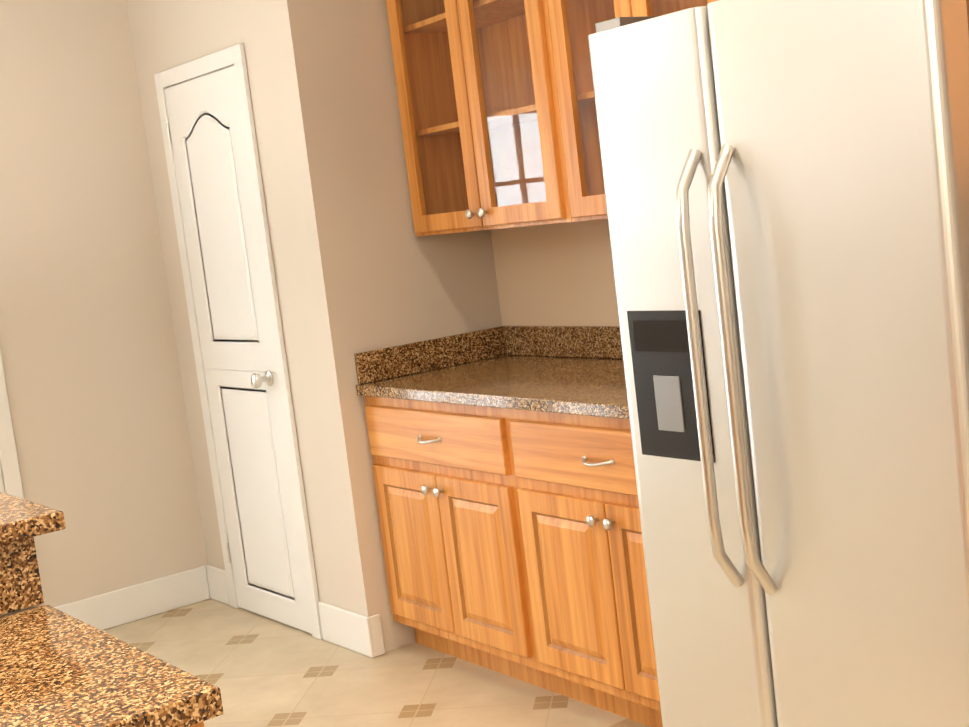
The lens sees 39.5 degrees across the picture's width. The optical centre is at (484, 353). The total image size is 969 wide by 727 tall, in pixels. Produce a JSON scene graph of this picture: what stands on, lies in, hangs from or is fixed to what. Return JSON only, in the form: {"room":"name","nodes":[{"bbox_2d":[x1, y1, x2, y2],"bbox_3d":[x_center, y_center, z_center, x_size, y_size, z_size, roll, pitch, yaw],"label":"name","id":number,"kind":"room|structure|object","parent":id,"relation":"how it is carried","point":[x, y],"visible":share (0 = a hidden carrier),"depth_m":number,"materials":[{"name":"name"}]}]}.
{"room":"kitchen","nodes":[
{"label":"kitchen","id":0,"kind":"room"},
{"bbox_2d":[0,0,203,606],"bbox_3d":[-3.387,0.079,3.863,7.080,2.710,0.120,-11,8,-36],"label":"wall","id":1,"kind":"structure","parent":0,"point":[100,374],"depth_m":5.18,"materials":[{"name":"beige paint"}]},
{"bbox_2d":[0,352,23,498],"bbox_3d":[-2.494,0.224,4.501,1.756,2.072,0.174,-11,8,-36],"label":"door frame","id":2,"kind":"structure","parent":1,"relation":"attached to","point":[10,470],"depth_m":4.99,"materials":[{"name":"white wood"}]},
{"bbox_2d":[54,565,221,630],"bbox_3d":[-1.386,0.981,5.301,0.683,0.139,0.012,-11,8,-36],"label":"baseboard","id":3,"kind":"structure","parent":1,"relation":"attached to","point":[125,605],"depth_m":5.33,"materials":[{"name":"white wood"}]},
{"bbox_2d":[124,0,501,651],"bbox_3d":[-0.533,-0.404,5.134,0.910,2.710,1.200,-11,8,-36],"label":"wall","id":4,"kind":"structure","parent":0,"point":[353,272],"depth_m":4.53,"materials":[{"name":"beige paint"}]},
{"bbox_2d":[154,44,322,639],"bbox_3d":[-0.936,-0.019,4.936,0.080,2.087,0.711,-11,8,-36],"label":"door","id":5,"kind":"structure","parent":4,"relation":"attached to","point":[214,172],"depth_m":4.92,"materials":[{"name":"white wood"}]},
{"bbox_2d":[318,602,384,657],"bbox_3d":[-0.472,0.945,4.646,0.026,0.139,0.329,-11,8,-36],"label":"baseboard","id":6,"kind":"structure","parent":4,"relation":"attached to","point":[356,632],"depth_m":4.59,"materials":[{"name":"white wood"}]},
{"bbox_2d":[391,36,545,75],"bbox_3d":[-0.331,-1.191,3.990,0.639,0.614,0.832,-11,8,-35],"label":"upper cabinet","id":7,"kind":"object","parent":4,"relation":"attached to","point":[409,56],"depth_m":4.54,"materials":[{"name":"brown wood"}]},
{"bbox_2d":[102,598,650,726],"bbox_3d":[-1.341,1.529,1.660,7.250,0.150,6.150,-11,8,-36],"label":"floor","id":8,"kind":"structure","parent":0,"point":[258,670],"depth_m":4.30,"materials":[{"name":"tile"}]},
{"bbox_2d":[0,537,43,616],"bbox_3d":[-1.671,0.989,1.503,2.475,1.028,0.153,-11,8,-36],"label":"backsplash","id":9,"kind":"structure","parent":8,"relation":"on","point":[20,586],"depth_m":2.10,"materials":[{"name":"stone"}]},
{"bbox_2d":[0,492,65,544],"bbox_3d":[-1.779,0.462,1.517,2.550,0.030,0.375,-11,8,-36],"label":"bar","id":10,"kind":"object","parent":9,"relation":"on","point":[21,519],"visible":1,"depth_m":2.11,"materials":[{"name":"stone"}]},
{"bbox_2d":[189,721,203,726],"bbox_3d":[-0.655,1.010,0.896,1.554,0.880,0.869,-11,8,-36],"label":"base cabinet","id":11,"kind":"object","parent":8,"relation":"on","point":[200,724],"visible":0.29,"depth_m":1.58,"materials":[{"name":"brown wood"}]},
{"bbox_2d":[0,605,222,726],"bbox_3d":[-0.865,0.552,1.063,1.590,0.035,1.498,-11,8,-36],"label":"countertop","id":12,"kind":"structure","parent":11,"relation":"on","point":[58,668],"depth_m":1.71,"materials":[{"name":"stone"}]},
{"bbox_2d":[365,396,528,682],"bbox_3d":[0.121,0.529,4.382,0.626,0.880,0.796,-11,8,-35],"label":"base cabinet","id":13,"kind":"object","parent":8,"relation":"on","point":[440,485],"depth_m":4.18,"materials":[{"name":"brown wood"}]},
{"bbox_2d":[354,326,628,418],"bbox_3d":[0.289,0.034,4.000,0.637,0.139,1.592,-11,8,-35],"label":"countertop","id":14,"kind":"structure","parent":13,"relation":"on","point":[577,370],"depth_m":4.37,"materials":[{"name":"stone"}]},
{"bbox_2d":[493,407,662,726],"bbox_3d":[0.586,0.545,3.737,0.626,0.880,0.795,-11,8,-35],"label":"base cabinet","id":15,"kind":"object","parent":8,"relation":"on","point":[512,541],"depth_m":3.67,"materials":[{"name":"brown wood"}]},
{"bbox_2d":[588,0,968,726],"bbox_3d":[0.892,0.129,2.890,0.937,1.815,0.880,-11,8,-35],"label":"refrigerator","id":16,"kind":"object","parent":8,"relation":"on","point":[786,184],"visible":1,"depth_m":2.58,"materials":[{"name":"silver metal"}]},
{"bbox_2d":[491,219,618,325],"bbox_3d":[1.177,-0.405,3.304,0.120,2.710,6.450,-11,8,-35],"label":"wall","id":17,"kind":"structure","parent":0,"point":[559,274],"depth_m":4.54,"materials":[{"name":"beige paint"}]},
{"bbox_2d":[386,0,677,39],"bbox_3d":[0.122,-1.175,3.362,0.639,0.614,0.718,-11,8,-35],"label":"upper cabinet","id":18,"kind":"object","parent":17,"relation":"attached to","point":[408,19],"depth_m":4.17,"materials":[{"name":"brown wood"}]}
]}

